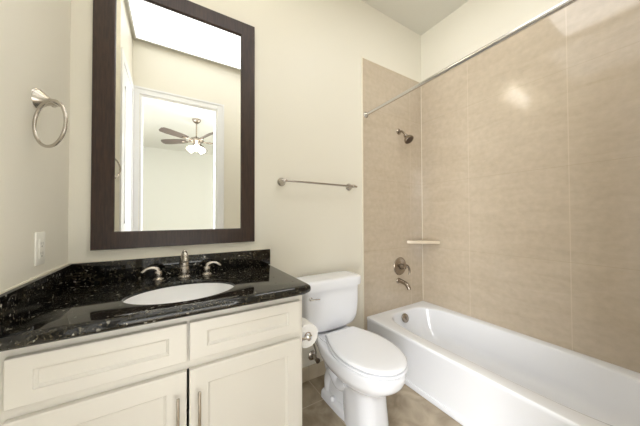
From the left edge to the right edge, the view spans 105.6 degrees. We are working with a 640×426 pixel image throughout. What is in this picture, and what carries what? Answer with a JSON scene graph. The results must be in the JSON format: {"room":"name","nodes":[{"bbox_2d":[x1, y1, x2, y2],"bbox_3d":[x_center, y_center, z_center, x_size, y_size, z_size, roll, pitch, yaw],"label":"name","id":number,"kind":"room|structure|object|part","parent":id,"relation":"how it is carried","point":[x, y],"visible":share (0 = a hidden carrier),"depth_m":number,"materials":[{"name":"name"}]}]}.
{"room":"bathroom","nodes":[
{"label":"bathroom","id":0,"kind":"room"},
{"bbox_2d":[0,0,70,291],"bbox_3d":[-0.775,-0.323,0.370,0.120,3.006,1.690,0,-1,-31],"label":"wall","id":1,"kind":"structure","parent":0,"point":[35,35],"depth_m":0.82,"materials":[{"name":"beige paint"}]},
{"bbox_2d":[0,264,71,333],"bbox_3d":[-0.995,0.278,0.867,0.018,0.100,0.554,0,-1,-31],"label":"backsplash","id":2,"kind":"structure","parent":1,"relation":"attached to","point":[17,303],"depth_m":0.79,"materials":[{"name":"black stone"}]},
{"bbox_2d":[34,232,44,265],"bbox_3d":[-1.007,0.127,0.876,0.008,0.117,0.072,0,-1,-31],"label":"wall outlet","id":3,"kind":"object","parent":1,"relation":"attached to","point":[39,237],"visible":1,"depth_m":0.86,"materials":[{"name":"white plastic"}]},
{"bbox_2d":[39,238,43,257],"bbox_3d":[-1.005,0.127,0.877,0.003,0.069,0.035,0,-1,-31],"label":"receptacle","id":4,"kind":"object","parent":3,"relation":"attached to","point":[41,240],"depth_m":0.87,"materials":[{"name":"white plastic"}]},
{"bbox_2d":[31,88,67,147],"bbox_3d":[-0.906,-0.324,0.836,0.211,0.222,0.076,0,-1,13],"label":"towel ring","id":5,"kind":"object","parent":1,"relation":"attached to","point":[40,100],"visible":0.99,"depth_m":0.81,"materials":[{"name":"silver metal"}]},
{"bbox_2d":[68,0,420,367],"bbox_3d":[-0.098,-0.303,1.837,2.796,3.006,0.120,0,-1,-31],"label":"wall","id":6,"kind":"structure","parent":0,"point":[308,53],"depth_m":1.75,"materials":[{"name":"beige paint"}]},
{"bbox_2d":[72,249,269,285],"bbox_3d":[-0.741,0.285,1.355,0.958,0.100,0.018,0,-1,-31],"label":"backsplash","id":7,"kind":"structure","parent":6,"relation":"attached to","point":[116,270],"depth_m":1.27,"materials":[{"name":"black stone"}]},
{"bbox_2d":[90,0,254,250],"bbox_3d":[-0.755,-0.510,1.361,0.777,1.378,0.019,0,-1,-31],"label":"wall mirror","id":8,"kind":"object","parent":6,"relation":"attached to","point":[173,132],"visible":1,"depth_m":1.33,"materials":[{"name":"brown wood"}]},
{"bbox_2d":[302,361,325,382],"bbox_3d":[0.008,1.150,1.798,0.821,0.100,0.012,0,-1,-31],"label":"baseboard","id":9,"kind":"structure","parent":6,"relation":"attached to","point":[315,370],"depth_m":1.76,"materials":[{"name":"tile"}]},
{"bbox_2d":[308,344,319,363],"bbox_3d":[-0.038,0.926,1.710,0.078,0.282,0.147,0,-1,-11],"label":"supply valve","id":10,"kind":"object","parent":6,"relation":"attached to","point":[312,355],"visible":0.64,"depth_m":1.73,"materials":[{"name":"silver metal"}]},
{"bbox_2d":[277,178,356,190],"bbox_3d":[0.004,-0.211,1.780,0.639,0.058,0.080,0,-1,-31],"label":"towel bar","id":11,"kind":"object","parent":6,"relation":"attached to","point":[281,182],"visible":1,"depth_m":1.71,"materials":[{"name":"silver metal"}]},
{"bbox_3d":[-0.245,-0.212,1.629,0.058,0.058,0.080,0,-1,-31],"label":"post","id":12,"kind":"part","parent":11,"relation":"part of","materials":[{"name":"silver metal"}]},
{"bbox_3d":[0.252,-0.209,1.929,0.058,0.058,0.080,0,-1,-31],"label":"post","id":13,"kind":"part","parent":11,"relation":"part of","materials":[{"name":"silver metal"}]},
{"bbox_2d":[363,58,422,329],"bbox_3d":[0.691,-0.054,2.236,0.770,2.515,0.005,0,-1,-31],"label":"tiled wall","id":14,"kind":"structure","parent":6,"relation":"attached to","point":[392,171],"depth_m":2.20,"materials":[{"name":"beige tile"}]},
{"bbox_2d":[361,57,419,328],"bbox_3d":[0.688,-0.057,2.233,0.778,2.521,0.006,0,-1,-31],"label":"trim","id":15,"kind":"structure","parent":14,"relation":"attached to","point":[361,57],"depth_m":2.03,"materials":[{"name":"beige"}]},
{"bbox_2d":[394,257,410,274],"bbox_3d":[0.759,0.491,2.217,0.164,0.164,0.080,0,-1,-31],"label":"shower valve","id":16,"kind":"object","parent":14,"relation":"attached to","point":[400,265],"visible":1,"depth_m":2.22,"materials":[{"name":"silver metal"}]},
{"bbox_3d":[0.774,0.514,2.218,0.082,0.100,0.068,0,-1,-31],"label":"lever","id":17,"kind":"part","parent":16,"relation":"part of","materials":[{"name":"silver metal"}]},
{"bbox_2d":[396,278,410,289],"bbox_3d":[0.756,0.636,2.179,0.052,0.082,0.136,0,-1,-31],"label":"tub spout","id":18,"kind":"object","parent":14,"relation":"attached to","point":[398,280],"visible":1,"depth_m":2.17,"materials":[{"name":"silver metal"}]},
{"bbox_2d":[396,129,413,143],"bbox_3d":[0.775,-0.706,2.206,0.086,0.164,0.151,0,-1,-31],"label":"shower","id":19,"kind":"object","parent":14,"relation":"attached to","point":[408,139],"visible":1,"depth_m":2.17,"materials":[{"name":"silver metal"}]},
{"bbox_2d":[407,239,439,243],"bbox_3d":[0.972,0.275,2.285,0.234,0.029,0.188,0,-1,-31],"label":"corner shelf","id":20,"kind":"object","parent":14,"relation":"attached to","point":[422,241],"visible":1,"depth_m":2.28,"materials":[{"name":"ceramic"}]},
{"bbox_2d":[363,0,577,117],"bbox_3d":[0.787,-0.857,1.402,0.052,0.080,1.544,0,-1,-31],"label":"shower curtain rod","id":21,"kind":"object","parent":14,"relation":"attached to","point":[565,3],"visible":1,"depth_m":1.27,"materials":[{"name":"silver metal"}]},
{"bbox_2d":[302,374,462,425],"bbox_3d":[0.344,1.248,1.089,2.796,0.120,1.810,0,-1,-31],"label":"floor","id":22,"kind":"structure","parent":0,"point":[406,407],"depth_m":1.47,"materials":[{"name":"tile"}]},
{"bbox_2d":[0,295,301,425],"bbox_3d":[-0.603,0.783,1.097,0.928,0.815,0.583,0,-1,-31],"label":"vanity cabinet","id":23,"kind":"object","parent":22,"relation":"on","point":[237,366],"visible":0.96,"depth_m":0.85,"materials":[{"name":"white paint"}]},
{"bbox_3d":[-0.670,0.467,0.772,0.434,0.138,0.020,0,-1,-31],"label":"drawer","id":24,"kind":"part","parent":23,"relation":"part of","materials":[{"name":"white paint"}]},
{"bbox_3d":[-0.669,0.825,0.767,0.434,0.512,0.020,0,-1,-31],"label":"door","id":25,"kind":"part","parent":23,"relation":"part of","materials":[{"name":"white paint"}]},
{"bbox_2d":[0,248,310,351],"bbox_3d":[-0.594,0.300,1.115,0.966,0.146,0.582,0,-1,-31],"label":"countertop","id":26,"kind":"structure","parent":23,"relation":"on","point":[75,299],"depth_m":0.96,"materials":[{"name":"black stone"}]},
{"bbox_2d":[123,283,233,304],"bbox_3d":[-0.587,0.415,1.048,0.475,0.128,0.376,0,-1,-31],"label":"sink","id":27,"kind":"object","parent":26,"relation":"in","point":[187,292],"visible":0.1,"depth_m":1.17,"materials":[{"name":"white ceramic"}]},
{"bbox_2d":[141,250,220,280],"bbox_3d":[-0.689,0.262,1.232,0.363,0.141,0.138,0,-1,-31],"label":"faucet","id":28,"kind":"object","parent":26,"relation":"on","point":[184,269],"visible":1,"depth_m":1.24,"materials":[{"name":"silver metal"}]},
{"bbox_3d":[-0.829,0.281,1.190,0.081,0.036,0.028,0,-1,-31],"label":"lever","id":29,"kind":"part","parent":28,"relation":"part of","materials":[{"name":"silver metal"}]},
{"bbox_3d":[-0.803,0.310,1.207,0.053,0.046,0.053,0,-1,-31],"label":"handle","id":30,"kind":"part","parent":28,"relation":"part of","materials":[{"name":"silver metal"}]},
{"bbox_3d":[-0.686,0.262,1.234,0.062,0.141,0.138,0,-1,-31],"label":"spout","id":31,"kind":"part","parent":28,"relation":"part of","materials":[{"name":"silver metal"}]},
{"bbox_3d":[-0.614,0.311,1.321,0.053,0.046,0.053,0,-1,-31],"label":"handle","id":32,"kind":"part","parent":28,"relation":"part of","materials":[{"name":"silver metal"}]},
{"bbox_3d":[-0.587,0.282,1.336,0.081,0.036,0.028,0,-1,-31],"label":"lever","id":33,"kind":"part","parent":28,"relation":"part of","materials":[{"name":"silver metal"}]},
{"bbox_3d":[-0.493,0.722,0.844,0.010,0.160,0.034,0,-1,-31],"label":"handle","id":34,"kind":"part","parent":23,"relation":"part of","materials":[{"name":"silver metal"}]},
{"bbox_3d":[-0.436,0.722,0.878,0.010,0.160,0.034,0,-1,-31],"label":"handle","id":35,"kind":"part","parent":23,"relation":"part of","materials":[{"name":"silver metal"}]},
{"bbox_3d":[-0.286,0.469,1.005,0.448,0.138,0.020,0,-1,-31],"label":"drawer","id":36,"kind":"part","parent":23,"relation":"part of","materials":[{"name":"white paint"}]},
{"bbox_3d":[-0.285,0.827,0.999,0.448,0.512,0.020,0,-1,-31],"label":"door","id":37,"kind":"part","parent":23,"relation":"part of","materials":[{"name":"white paint"}]},
{"bbox_2d":[302,332,311,340],"bbox_3d":[-0.112,0.632,1.274,0.093,0.044,0.168,0,-1,-31],"label":"toilet paper holder","id":38,"kind":"object","parent":23,"relation":"attached to","point":[308,336],"visible":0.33,"depth_m":1.23,"materials":[{"name":"silver metal"}]},
{"bbox_2d":[302,318,317,347],"bbox_3d":[-0.088,0.632,1.289,0.120,0.120,0.099,0,-1,-31],"label":"toilet paper roll","id":39,"kind":"object","parent":38,"relation":"on","point":[307,326],"visible":0.44,"depth_m":1.25,"materials":[{"name":"white paper"}]},
{"bbox_2d":[297,271,407,425],"bbox_3d":[0.196,0.814,1.468,0.457,0.758,0.732,0,-1,-31],"label":"toilet","id":40,"kind":"object","parent":22,"relation":"on","point":[363,367],"visible":0.94,"depth_m":1.39,"materials":[{"name":"white ceramic"}]},
{"bbox_3d":[0.059,0.472,1.698,0.457,0.066,0.206,0,-1,-31],"label":"tank lid","id":41,"kind":"part","parent":40,"relation":"part of","materials":[{"name":"white ceramic"}]},
{"bbox_3d":[0.059,0.646,1.696,0.431,0.280,0.173,0,-1,-31],"label":"tank","id":42,"kind":"part","parent":40,"relation":"part of","materials":[{"name":"white ceramic"}]},
{"bbox_3d":[0.256,0.783,1.369,0.354,0.013,0.501,0,-1,-31],"label":"seat","id":43,"kind":"part","parent":40,"relation":"part of","materials":[{"name":"white plastic"}]},
{"bbox_3d":[0.256,0.759,1.369,0.348,0.023,0.495,0,-1,-31],"label":"lid","id":44,"kind":"part","parent":40,"relation":"part of","materials":[{"name":"white plastic"}]},
{"bbox_2d":[367,301,639,425],"bbox_3d":[1.107,1.025,1.562,0.740,0.334,1.542,0,-1,-31],"label":"bathtub","id":45,"kind":"object","parent":22,"relation":"on","point":[477,372],"visible":0.97,"depth_m":1.47,"materials":[{"name":"white ceramic"}]},
{"bbox_3d":[0.746,0.918,2.125,0.076,0.076,0.034,0,-1,-31],"label":"overflow plate","id":46,"kind":"part","parent":45,"relation":"part of","materials":[{"name":"silver metal"}]},
{"bbox_2d":[361,0,468,35],"bbox_3d":[0.334,-1.878,1.137,2.796,0.120,1.810,0,-1,-31],"label":"ceiling","id":47,"kind":"structure","parent":0,"point":[419,16],"depth_m":2.17,"materials":[{"name":"beige paint"}]},
{"bbox_2d":[421,0,564,81],"bbox_3d":[1.515,-0.309,1.753,0.120,3.006,1.690,0,-1,-31],"label":"wall","id":48,"kind":"structure","parent":0,"point":[475,24],"depth_m":2.05,"materials":[{"name":"beige paint"}]},
{"bbox_2d":[421,0,639,372],"bbox_3d":[1.427,-0.063,1.772,0.010,2.515,1.560,0,-1,-31],"label":"tiled wall","id":49,"kind":"structure","parent":48,"relation":"attached to","point":[531,143],"depth_m":1.62,"materials":[{"name":"beige tile"}]},
{"bbox_2d":[421,112,422,270],"bbox_3d":[1.021,-0.222,2.432,0.004,2.175,0.004,0,-1,-31],"label":"trim","id":50,"kind":"structure","parent":49,"relation":"attached to","point":[421,112],"depth_m":2.44,"materials":[{"name":"beige tile"}]}
]}

